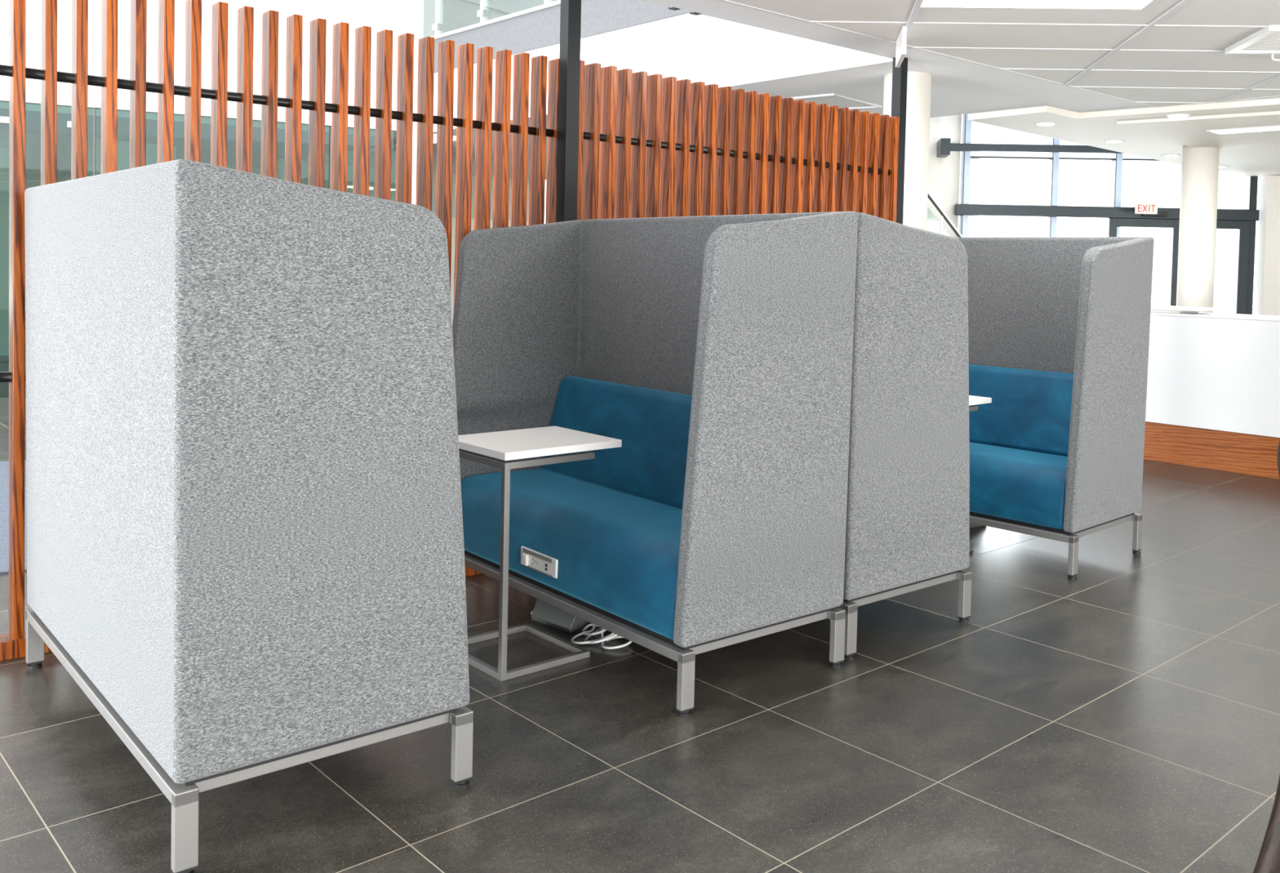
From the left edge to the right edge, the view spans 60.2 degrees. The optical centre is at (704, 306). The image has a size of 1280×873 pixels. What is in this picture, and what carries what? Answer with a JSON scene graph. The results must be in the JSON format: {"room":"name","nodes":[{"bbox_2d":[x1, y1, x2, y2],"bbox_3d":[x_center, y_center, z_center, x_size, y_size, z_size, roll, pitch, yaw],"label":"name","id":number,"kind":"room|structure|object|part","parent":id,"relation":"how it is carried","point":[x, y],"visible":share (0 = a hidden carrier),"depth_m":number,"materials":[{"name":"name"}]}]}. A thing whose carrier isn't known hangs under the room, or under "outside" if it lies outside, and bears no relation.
{"room":"office lobby","nodes":[
{"label":"office lobby","id":0,"kind":"room"},
{"bbox_2d":[25,129,66,189],"bbox_3d":[-7.477,-0.604,12.338,0.430,2.660,0.600,0,3,-42],"label":"pier","id":1,"kind":"object","parent":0,"point":[33,138],"visible":0.14,"depth_m":12.04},
{"bbox_2d":[65,136,176,181],"bbox_3d":[-6.908,-0.612,12.954,1.240,2.660,0.150,0,3,-42],"label":"wall","id":2,"kind":"structure","parent":0,"point":[123,147],"depth_m":12.73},
{"bbox_2d":[0,146,260,355],"bbox_3d":[-10.231,-0.716,13.079,15.000,2.700,0.200,0,3,-42],"label":"wall","id":3,"kind":"structure","parent":0,"point":[4,152],"depth_m":14.10,"materials":[{"name":"white paint"}]},
{"bbox_2d":[0,101,396,167],"bbox_3d":[-8.665,-1.954,10.666,14.100,0.100,5.570,0,3,-42],"label":"ceiling","id":4,"kind":"structure","parent":0,"point":[33,112],"depth_m":11.81,"materials":[{"name":"white paint"}]},
{"bbox_2d":[0,0,423,113],"bbox_3d":[-8.030,-4.106,9.109,11.314,4.140,0.220,0,2,-27],"label":"wall","id":5,"kind":"structure","parent":0,"point":[400,16],"depth_m":10.79,"materials":[{"name":"white paint"}]},
{"bbox_2d":[0,82,396,397],"bbox_3d":[-8.158,-0.607,9.131,11.144,2.860,0.120,0,2,-27],"label":"window","id":6,"kind":"structure","parent":5,"relation":"in","point":[33,93],"depth_m":10.45,"materials":[{"name":"white glass"}]},
{"bbox_3d":[-8.126,-1.955,9.084,11.144,0.160,0.120,0,2,-27],"label":"head frame","id":7,"kind":"part","parent":6,"relation":"part of","materials":[{"name":"white paint"}]},
{"bbox_2d":[0,24,417,71],"bbox_3d":[-8.002,-2.972,9.039,11.314,0.940,0.045,0,2,-27],"label":"trim","id":8,"kind":"structure","parent":5,"relation":"attached to","point":[31,30],"depth_m":10.47,"materials":[{"name":"white paint"}]},
{"bbox_2d":[276,158,528,323],"bbox_3d":[-4.085,-0.620,15.677,4.000,2.620,0.200,0,3,-42],"label":"wall","id":9,"kind":"structure","parent":0,"point":[281,162],"depth_m":15.70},
{"bbox_2d":[411,121,417,204],"bbox_3d":[-3.142,-0.580,11.780,0.180,2.860,0.250,0,2,-27],"label":"wall pier","id":10,"kind":"object","parent":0,"point":[415,123],"depth_m":11.64,"materials":[{"name":"white paint"}]},
{"bbox_2d":[422,0,435,37],"bbox_3d":[-0.730,-4.129,11.899,0.150,3.740,10.000,0,3,-42],"label":"wall","id":11,"kind":"structure","parent":0,"point":[428,5],"depth_m":15.18,"materials":[{"name":"white paint"}]},
{"bbox_2d":[0,355,1279,872],"bbox_3d":[-1.135,1.101,7.511,24.000,0.100,26.000,0,3,-42],"label":"floor","id":12,"kind":"structure","parent":0,"point":[1123,715],"depth_m":3.07,"materials":[{"name":"tile"}]},
{"bbox_2d":[0,459,26,574],"bbox_3d":[-3.761,1.045,5.736,5.705,0.010,2.992,0,2,-33],"label":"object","id":13,"kind":"object","parent":12,"relation":"on","point":[4,465],"visible":0.02,"depth_m":5.48,"materials":[{"name":"blue carpet"}]},
{"bbox_2d":[24,159,473,872],"bbox_3d":[-1.378,0.426,3.162,0.726,1.543,1.610,0,3,-41],"label":"sofa","id":14,"kind":"object","parent":12,"relation":"on","point":[246,546],"visible":1,"depth_m":2.55,"materials":[{"name":"grey fabric"}]},
{"bbox_3d":[-2.161,1.059,3.555,0.050,0.173,0.026,0,3,-41],"label":"leg","id":15,"kind":"part","parent":14,"relation":"part of","materials":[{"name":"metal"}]},
{"bbox_3d":[-1.640,1.022,2.964,0.050,0.030,1.598,0,3,-41],"label":"rail","id":16,"kind":"part","parent":14,"relation":"part of","materials":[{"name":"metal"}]},
{"bbox_3d":[-1.122,1.126,2.378,0.050,0.173,0.026,0,3,-41],"label":"leg","id":17,"kind":"part","parent":14,"relation":"part of","materials":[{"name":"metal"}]},
{"bbox_3d":[-1.389,0.998,3.185,0.659,0.016,1.538,0,3,-41],"label":"board","id":18,"kind":"part","parent":14,"relation":"part of","materials":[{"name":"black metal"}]},
{"bbox_3d":[-0.892,1.045,2.622,0.619,0.040,0.025,0,3,-41],"label":"rail","id":19,"kind":"part","parent":14,"relation":"part of","materials":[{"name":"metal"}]},
{"bbox_3d":[-1.139,1.019,3.407,0.050,0.030,1.598,0,3,-41],"label":"rail","id":20,"kind":"part","parent":14,"relation":"part of","materials":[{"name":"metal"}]},
{"bbox_3d":[-0.621,1.122,2.821,0.050,0.173,0.026,0,3,-41],"label":"leg","id":21,"kind":"part","parent":14,"relation":"part of","materials":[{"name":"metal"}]},
{"bbox_2d":[0,0,559,661],"bbox_3d":[-1.593,0.027,4.206,2.407,2.257,0.091,0,3,-40],"label":"screen","id":22,"kind":"object","parent":12,"relation":"on","point":[12,644],"visible":0.41,"depth_m":4.17,"materials":[{"name":"red wood"}]},
{"bbox_3d":[-1.598,0.227,4.213,2.407,0.035,0.035,0,3,-40],"label":"rail","id":23,"kind":"part","parent":22,"relation":"part of","materials":[{"name":"black metal"}]},
{"bbox_3d":[-1.574,-0.772,4.178,2.407,0.035,0.035,0,3,-40],"label":"rail","id":24,"kind":"part","parent":22,"relation":"part of","materials":[{"name":"black metal"}]},
{"bbox_2d":[457,426,622,680],"bbox_3d":[-0.605,0.824,3.828,0.474,0.738,0.400,0,3,-43],"label":"side table","id":25,"kind":"object","parent":12,"relation":"on","point":[524,443],"visible":0.77,"depth_m":3.66,"materials":[{"name":"white laminate"}]},
{"bbox_3d":[-0.767,0.834,3.917,0.358,0.705,0.021,0,3,-43],"label":"frame","id":26,"kind":"part","parent":25,"relation":"part of","materials":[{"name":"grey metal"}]},
{"bbox_3d":[-0.520,0.849,3.650,0.358,0.705,0.021,0,3,-43],"label":"frame","id":27,"kind":"part","parent":25,"relation":"part of","materials":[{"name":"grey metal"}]},
{"bbox_2d":[531,598,592,632],"bbox_3d":[-0.521,1.132,4.134,0.220,0.105,0.150,3,3,40],"label":"box","id":28,"kind":"object","parent":12,"relation":"on","point":[544,612],"visible":0.39,"depth_m":4.07,"materials":[{"name":"grey plastic"}]},
{"bbox_2d":[556,0,581,222],"bbox_3d":[-0.618,-0.161,4.906,0.069,2.630,0.066,0,3,-42],"label":"steel post","id":29,"kind":"object","parent":12,"relation":"on","point":[571,10],"visible":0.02,"depth_m":4.86,"materials":[{"name":"black metal"}]},
{"bbox_2d":[570,623,631,648],"bbox_3d":[-0.369,1.174,3.938,0.201,0.040,0.251,0,3,-42],"label":"power cable","id":30,"kind":"object","parent":12,"relation":"on","point":[611,636],"visible":0.64,"depth_m":3.92,"materials":[{"name":"white plastic"}]},
{"bbox_2d":[452,211,857,716],"bbox_3d":[-0.298,0.419,4.092,0.732,1.543,1.610,0,3,-41],"label":"sofa","id":31,"kind":"object","parent":12,"relation":"on","point":[717,350],"visible":0.88,"depth_m":3.71,"materials":[{"name":"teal fabric"}]},
{"bbox_2d":[520,546,558,577],"bbox_3d":[-0.585,0.903,3.896,0.011,0.067,0.235,0,3,-41],"label":"power outlet","id":32,"kind":"object","parent":31,"relation":"attached to","point":[541,562],"depth_m":3.89,"materials":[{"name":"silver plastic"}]},
{"bbox_2d":[460,468,682,639],"bbox_3d":[-0.330,0.849,4.088,0.636,0.266,1.468,0,3,-41],"label":"seat cushion","id":33,"kind":"object","parent":31,"relation":"on","point":[609,551],"depth_m":3.84,"materials":[{"name":"teal fabric"}]},
{"bbox_3d":[-0.566,1.015,3.895,0.050,0.030,1.598,0,3,-41],"label":"rail","id":34,"kind":"part","parent":31,"relation":"part of","materials":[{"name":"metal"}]},
{"bbox_3d":[-0.153,0.531,4.223,0.196,0.398,1.468,0,3,-41],"label":"backrest","id":35,"kind":"part","parent":31,"relation":"part of","materials":[{"name":"teal fabric"}]},
{"bbox_3d":[-0.312,0.991,4.112,0.659,0.016,1.538,0,3,-41],"label":"board","id":36,"kind":"part","parent":31,"relation":"part of","materials":[{"name":"black rubber"}]},
{"bbox_3d":[-0.055,1.119,3.302,0.050,0.173,0.026,0,3,-41],"label":"leg","id":37,"kind":"part","parent":31,"relation":"part of","materials":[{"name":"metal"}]},
{"bbox_3d":[0.177,1.039,3.543,0.619,0.040,0.025,0,3,-41],"label":"rail","id":38,"kind":"part","parent":31,"relation":"part of","materials":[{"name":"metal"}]},
{"bbox_3d":[-0.059,1.012,4.331,0.050,0.030,1.598,0,3,-41],"label":"rail","id":39,"kind":"part","parent":31,"relation":"part of","materials":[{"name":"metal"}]},
{"bbox_3d":[0.452,1.116,3.738,0.050,0.173,0.026,0,3,-41],"label":"leg","id":40,"kind":"part","parent":31,"relation":"part of","materials":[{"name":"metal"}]},
{"bbox_2d":[577,60,899,222],"bbox_3d":[0.239,0.015,5.772,2.317,2.257,0.091,0,3,-42],"label":"screen","id":41,"kind":"object","parent":12,"relation":"on","point":[653,145],"visible":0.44,"depth_m":5.55,"materials":[{"name":"red wood"}]},
{"bbox_3d":[0.256,-0.785,5.742,2.283,0.035,0.035,0,3,-42],"label":"rail","id":42,"kind":"part","parent":41,"relation":"part of","materials":[{"name":"black metal"}]},
{"bbox_2d":[891,57,907,224],"bbox_3d":[1.130,-0.178,6.567,0.064,2.630,0.066,0,3,-42],"label":"steel post","id":43,"kind":"object","parent":12,"relation":"on","point":[900,75],"visible":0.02,"depth_m":6.51,"materials":[{"name":"black metal"}]},
{"bbox_2d":[835,212,972,660],"bbox_3d":[0.252,0.414,4.601,0.726,1.543,1.610,0,3,-41],"label":"sofa","id":44,"kind":"object","parent":12,"relation":"on","point":[908,525],"visible":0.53,"depth_m":3.95,"materials":[{"name":"grey fabric"}]},
{"bbox_3d":[-0.011,1.011,4.404,0.050,0.030,1.598,0,3,-41],"label":"rail","id":45,"kind":"part","parent":44,"relation":"part of","materials":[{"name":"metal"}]},
{"bbox_3d":[0.504,1.114,3.816,0.050,0.173,0.026,0,3,-41],"label":"leg","id":46,"kind":"part","parent":44,"relation":"part of","materials":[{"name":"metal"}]},
{"bbox_3d":[0.241,0.986,4.624,0.659,0.016,1.538,0,3,-41],"label":"board","id":47,"kind":"part","parent":44,"relation":"part of","materials":[{"name":"black metal"}]},
{"bbox_3d":[0.735,1.034,4.059,0.619,0.040,0.025,0,3,-41],"label":"rail","id":48,"kind":"part","parent":44,"relation":"part of","materials":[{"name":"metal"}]},
{"bbox_3d":[0.492,1.007,4.845,0.050,0.030,1.598,0,3,-41],"label":"rail","id":49,"kind":"part","parent":44,"relation":"part of","materials":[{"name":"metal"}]},
{"bbox_3d":[1.007,1.111,4.256,0.050,0.173,0.026,0,3,-41],"label":"leg","id":50,"kind":"part","parent":44,"relation":"part of","materials":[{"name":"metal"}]},
{"bbox_2d":[883,71,931,230],"bbox_3d":[1.280,-0.190,7.143,0.300,2.620,0.300,0,3,-42],"label":"column","id":51,"kind":"structure","parent":12,"relation":"on","point":[918,83],"depth_m":6.98,"materials":[{"name":"white paint"}]},
{"bbox_2d":[927,191,963,237],"bbox_3d":[2.639,-0.610,12.823,1.850,3.650,0.200,2,2,4],"label":"balustrade","id":52,"kind":"object","parent":12,"relation":"on","point":[930,197],"visible":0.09,"depth_m":12.77,"materials":[{"name":"black metal"}]},
{"bbox_2d":[969,522,984,528],"bbox_3d":[1.380,1.116,5.886,0.220,0.105,0.150,0,2,-35],"label":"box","id":53,"kind":"object","parent":12,"relation":"on","point":[971,525],"visible":0.02,"depth_m":5.83,"materials":[{"name":"grey metal"}]},
{"bbox_2d":[968,395,991,551],"bbox_3d":[1.095,0.809,5.408,0.474,0.738,0.400,-1,3,-43],"label":"side table","id":54,"kind":"object","parent":12,"relation":"on","point":[973,400],"visible":0.09,"depth_m":5.34,"materials":[{"name":"white laminate"}]},
{"bbox_3d":[1.182,0.834,5.231,0.358,0.705,0.021,-1,3,-43],"label":"frame","id":55,"kind":"part","parent":54,"relation":"part of","materials":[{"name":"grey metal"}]},
{"bbox_2d":[955,236,1154,579],"bbox_3d":[1.357,0.404,5.647,1.556,1.543,0.726,3,3,45],"label":"sofa","id":56,"kind":"object","parent":12,"relation":"on","point":[1059,327],"visible":0.44,"depth_m":5.28,"materials":[{"name":"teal fabric"}]},
{"bbox_2d":[968,441,1067,528],"bbox_3d":[1.324,0.834,5.639,1.418,0.266,0.636,3,3,45],"label":"seat cushion","id":57,"kind":"object","parent":56,"relation":"on","point":[1020,485],"depth_m":5.13,"materials":[{"name":"teal fabric"}]},
{"bbox_3d":[1.490,0.515,5.787,1.418,0.398,0.196,3,3,45],"label":"backrest","id":58,"kind":"part","parent":56,"relation":"part of","materials":[{"name":"teal fabric"}]},
{"bbox_3d":[1.105,1.001,5.429,1.544,0.030,0.050,3,3,45],"label":"rail","id":59,"kind":"part","parent":56,"relation":"part of","materials":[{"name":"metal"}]},
{"bbox_3d":[1.341,0.976,5.665,1.486,0.016,0.659,3,3,45],"label":"board","id":60,"kind":"part","parent":56,"relation":"part of","materials":[{"name":"black metal"}]},
{"bbox_3d":[1.641,1.103,4.896,0.025,0.173,0.050,3,3,45],"label":"leg","id":61,"kind":"part","parent":56,"relation":"part of","materials":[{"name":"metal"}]},
{"bbox_3d":[1.855,1.022,5.153,0.024,0.040,0.619,3,3,45],"label":"rail","id":62,"kind":"part","parent":56,"relation":"part of","materials":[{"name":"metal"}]},
{"bbox_3d":[1.577,0.996,5.902,1.544,0.030,0.050,3,3,45],"label":"rail","id":63,"kind":"part","parent":56,"relation":"part of","materials":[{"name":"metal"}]},
{"bbox_3d":[2.112,1.098,5.369,0.025,0.173,0.050,3,3,45],"label":"leg","id":64,"kind":"part","parent":56,"relation":"part of","materials":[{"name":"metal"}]},
{"bbox_2d":[1176,146,1219,312],"bbox_3d":[4.548,-0.189,10.198,0.314,2.560,0.314,0,3,-42],"label":"column","id":65,"kind":"structure","parent":12,"relation":"on","point":[1200,165],"depth_m":10.05,"materials":[{"name":"white paint"}]},
{"bbox_2d":[1143,304,1279,479],"bbox_3d":[4.210,0.607,7.601,0.652,1.137,4.200,-1,3,-43],"label":"reception desk","id":66,"kind":"object","parent":12,"relation":"on","point":[1213,397],"depth_m":7.80,"materials":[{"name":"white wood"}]},
{"bbox_2d":[1151,304,1219,313],"bbox_3d":[3.223,0.005,8.535,0.420,0.047,1.340,-1,3,-43],"label":"shelf","id":67,"kind":"object","parent":66,"relation":"attached to","point":[1154,308],"depth_m":8.09,"materials":[{"name":"white laminate"}]},
{"bbox_3d":[4.210,0.496,7.594,0.620,0.792,4.200,-1,3,-43],"label":"panel","id":68,"kind":"part","parent":66,"relation":"part of","materials":[{"name":"white laminate"}]},
{"bbox_2d":[1150,311,1279,320],"bbox_3d":[4.223,0.092,7.583,0.652,0.017,4.200,-1,3,-43],"label":"countertop","id":69,"kind":"structure","parent":66,"relation":"on","point":[1219,315],"depth_m":7.86,"materials":[{"name":"white laminate"}]},
{"bbox_2d":[1253,440,1279,872],"bbox_3d":[1.401,0.756,2.007,0.671,1.119,0.686,0,3,-42],"label":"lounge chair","id":70,"kind":"object","parent":12,"relation":"on","point":[1268,857],"visible":1,"depth_m":2.02,"materials":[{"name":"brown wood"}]},
{"bbox_2d":[301,0,1279,180],"bbox_3d":[0.042,-1.777,6.184,21.000,0.580,19.700,0,3,-42],"label":"ceiling","id":71,"kind":"structure","parent":0,"point":[734,46],"depth_m":7.66,"materials":[{"name":"white paint"}]},
{"bbox_2d":[434,0,689,72],"bbox_3d":[-0.731,-2.335,8.774,0.165,0.325,5.820,0,3,-42],"label":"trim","id":72,"kind":"structure","parent":71,"relation":"attached to","point":[540,28],"depth_m":9.31,"materials":[{"name":"grey paint"}]},
{"bbox_2d":[431,0,560,39],"bbox_3d":[-0.732,-2.508,8.777,0.200,0.030,5.840,0,3,-42],"label":"trim","id":73,"kind":"structure","parent":72,"relation":"on","point":[557,2],"depth_m":9.85,"materials":[{"name":"white paint"}]},
{"bbox_2d":[432,0,558,35],"bbox_3d":[-0.727,-3.068,8.790,0.060,1.090,5.800,0,3,-42],"label":"glass balustrade","id":74,"kind":"object","parent":73,"relation":"on","point":[450,15],"visible":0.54,"depth_m":10.42,"materials":[{"name":"glass"}]},
{"bbox_3d":[-2.357,-3.136,10.578,0.012,1.010,0.800,0,3,-42],"label":"glass panel","id":75,"kind":"part","parent":74,"relation":"part of","materials":[{"name":"clear glass"}]},
{"bbox_3d":[-1.713,-3.095,9.867,0.012,1.010,1.000,0,3,-42],"label":"glass panel","id":76,"kind":"part","parent":74,"relation":"part of","materials":[{"name":"clear glass"}]},
{"bbox_3d":[-1.130,-3.058,9.222,0.012,1.010,0.620,0,3,-42],"label":"glass panel","id":77,"kind":"part","parent":74,"relation":"part of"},
{"bbox_2d":[668,7,679,10],"bbox_3d":[-0.148,-1.472,5.410,0.045,0.024,0.038,0,3,-42],"label":"clip","id":78,"kind":"object","parent":71,"relation":"attached to","point":[669,8],"visible":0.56,"depth_m":5.40,"materials":[{"name":"silver metal"}]},
{"bbox_2d":[689,12,701,15],"bbox_3d":[-0.045,-1.473,5.504,0.045,0.024,0.038,0,3,-42],"label":"clip","id":79,"kind":"object","parent":71,"relation":"attached to","point":[691,13],"visible":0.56,"depth_m":5.50,"materials":[{"name":"silver metal"}]},
{"bbox_2d":[790,93,882,109],"bbox_3d":[0.994,-1.528,8.250,0.378,0.015,0.689,3,3,39],"label":"recessed light","id":80,"kind":"object","parent":71,"relation":"in","point":[842,101],"visible":0.7,"depth_m":8.20,"materials":[{"name":"plastic"}]},
{"bbox_3d":[0.993,-1.533,8.248,0.351,0.005,0.641,3,3,39],"label":"panel","id":81,"kind":"part","parent":80,"relation":"part of","materials":[{"name":"plastic"}]},
{"bbox_2d":[968,97,1279,177],"bbox_3d":[7.610,-1.346,7.989,7.160,0.085,9.190,0,3,-42],"label":"ceiling","id":82,"kind":"structure","parent":71,"relation":"attached to","point":[1092,129],"depth_m":9.00,"materials":[{"name":"white paint"}]},
{"bbox_2d":[1034,122,1057,125],"bbox_3d":[2.751,-1.471,8.873,0.176,0.009,0.176,0,3,-42],"label":"recessed light","id":83,"kind":"object","parent":82,"relation":"in","point":[1037,123],"visible":1,"depth_m":8.85,"materials":[{"name":"white plastic"}]},
{"bbox_2d":[1036,123,1054,125],"bbox_3d":[2.751,-1.470,8.873,0.140,0.006,0.140,0,3,-42],"label":"diffuser","id":84,"kind":"object","parent":83,"relation":"attached to","point":[1037,124],"depth_m":8.86,"materials":[{"name":"white"}]},
{"bbox_2d":[1103,139,1124,142],"bbox_3d":[3.685,-1.485,9.899,0.176,0.009,0.176,0,3,-42],"label":"recessed light","id":85,"kind":"object","parent":82,"relation":"in","point":[1113,140],"visible":1,"depth_m":9.87,"materials":[{"name":"white"}]},
{"bbox_2d":[1106,141,1122,142],"bbox_3d":[3.685,-1.483,9.899,0.140,0.006,0.140,0,3,-42],"label":"diffuser","id":86,"kind":"object","parent":85,"relation":"attached to","point":[1106,141],"depth_m":9.90,"materials":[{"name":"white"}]},
{"bbox_2d":[1160,154,1180,156],"bbox_3d":[4.618,-1.498,10.904,0.176,0.009,0.176,0,3,-42],"label":"recessed light","id":87,"kind":"object","parent":82,"relation":"in","point":[1163,155],"visible":1,"depth_m":10.87,"materials":[{"name":"white plastic"}]},
{"bbox_2d":[1163,155,1177,156],"bbox_3d":[4.618,-1.496,10.904,0.140,0.006,0.140,0,3,-42],"label":"diffuser","id":88,"kind":"object","parent":87,"relation":"attached to","point":[1163,155],"depth_m":10.89,"materials":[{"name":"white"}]},
{"bbox_2d":[1164,113,1190,117],"bbox_3d":[3.546,-1.430,8.247,0.176,0.009,0.176,0,3,-42],"label":"recessed light","id":89,"kind":"object","parent":82,"relation":"in","point":[1175,115],"visible":1,"depth_m":8.21,"materials":[{"name":"white plastic"}]},
{"bbox_2d":[1167,115,1187,117],"bbox_3d":[3.546,-1.428,8.247,0.140,0.006,0.140,0,3,-42],"label":"diffuser","id":90,"kind":"object","parent":89,"relation":"attached to","point":[1168,116],"depth_m":8.24,"materials":[{"name":"white"}]},
{"bbox_2d":[1206,124,1279,134],"bbox_3d":[4.984,-1.365,8.083,0.245,0.010,2.440,-1,3,-44],"label":"recessed light","id":91,"kind":"object","parent":82,"relation":"in","point":[1267,128],"visible":1,"depth_m":8.76,"materials":[{"name":"white"}]},
{"bbox_2d":[1212,126,1279,133],"bbox_3d":[4.984,-1.367,8.082,0.205,0.005,2.400,-1,3,-44],"label":"diffuser","id":92,"kind":"object","parent":91,"relation":"attached to","point":[1255,129],"depth_m":8.76,"materials":[{"name":"white plastic"}]},
{"bbox_2d":[926,114,961,237],"bbox_3d":[1.474,-2.487,11.683,3.000,6.900,3.675,2,2,4],"label":"wall","id":93,"kind":"structure","parent":0,"point":[944,173],"depth_m":13.16,"materials":[{"name":"white paint"}]},
{"bbox_2d":[936,137,1127,157],"bbox_3d":[4.651,-1.815,12.804,3.800,0.190,0.350,2,2,4],"label":"steel beam","id":94,"kind":"structure","parent":93,"relation":"attached to","point":[944,147],"depth_m":12.73,"materials":[{"name":"black metal"}]},
{"bbox_2d":[954,114,1259,314],"bbox_3d":[4.785,-2.457,13.079,3.490,6.900,0.280,2,2,4],"label":"window","id":95,"kind":"structure","parent":93,"relation":"in","point":[1248,211],"depth_m":13.05,"materials":[{"name":"clear glass"}]},
{"bbox_2d":[1132,203,1157,213],"bbox_3d":[5.080,-1.131,12.812,0.244,0.123,0.414,2,2,4],"label":"exit sign","id":96,"kind":"object","parent":95,"relation":"attached to","point":[1140,208],"visible":1,"depth_m":12.61,"materials":[{"name":"white plastic"}]},
{"bbox_2d":[1107,211,1249,314],"bbox_3d":[5.562,-0.047,12.969,1.605,2.130,0.140,2,2,4],"label":"door","id":97,"kind":"structure","parent":95,"relation":"attached to","point":[1243,226],"depth_m":12.95,"materials":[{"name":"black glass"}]},
{"bbox_2d":[726,0,1279,106],"bbox_3d":[1.097,-1.253,0.059,14.140,0.024,8.965,0,3,-42],"label":"ceiling tiles","id":98,"kind":"structure","parent":0,"point":[1194,12],"depth_m":5.85,"materials":[{"name":"white tile"}]},
{"bbox_2d":[895,26,906,67],"bbox_3d":[1.034,-1.369,5.785,0.022,0.157,0.376,2,2,5],"label":"hanging sign","id":99,"kind":"object","parent":98,"relation":"hanging from","point":[900,52],"visible":1,"depth_m":5.67,"materials":[{"name":"white plastic"}]},
{"bbox_2d":[720,0,1279,107],"bbox_3d":[1.097,-1.245,0.067,14.152,0.011,8.977,0,3,-42],"label":"trim","id":100,"kind":"structure","parent":98,"relation":"attached to","point":[721,0],"depth_m":6.39,"materials":[{"name":"white metal"}]},
{"bbox_2d":[916,0,1156,9],"bbox_3d":[1.505,-1.398,4.890,1.074,0.012,0.579,1,2,3],"label":"ceiling light","id":101,"kind":"object","parent":98,"relation":"attached to","point":[1014,4],"visible":1,"depth_m":5.11,"materials":[{"name":"white plastic"}]},
{"bbox_2d":[809,0,1279,103],"bbox_3d":[1.097,-1.239,0.060,14.158,0.012,8.984,0,3,-42],"label":"trim","id":102,"kind":"structure","parent":98,"relation":"attached to","point":[914,11],"depth_m":6.10,"materials":[{"name":"white metal"}]},
{"bbox_2d":[1225,25,1279,61],"bbox_3d":[3.369,-1.356,5.708,1.118,0.065,0.593,1,2,3],"label":"air vent","id":103,"kind":"object","parent":98,"relation":"attached to","point":[1267,40],"visible":1,"depth_m":5.80,"materials":[{"name":"white plastic"}]},
{"bbox_3d":[3.182,-1.358,6.010,0.168,0.039,0.012,1,2,3],"label":"latch handle","id":104,"kind":"part","parent":103,"relation":"part of","materials":[{"name":"white plastic"}]},
{"bbox_2d":[1254,175,1279,315],"bbox_3d":[8.869,-0.196,12.761,4.700,2.600,0.200,2,2,4],"label":"wall","id":105,"kind":"structure","parent":0,"point":[1268,270],"depth_m":12.83,"materials":[{"name":"white paint"}]},
{"label":"outside","id":106,"kind":"structure","parent":0,"visible":0},
{"bbox_2d":[1152,304,1254,314],"bbox_3d":[0.387,0.685,23.713,90.000,0.100,90.000,0,3,-42],"label":"ground","id":107,"kind":"structure","parent":106,"point":[1222,309],"depth_m":54.36,"materials":[{"name":"white"}]}
]}

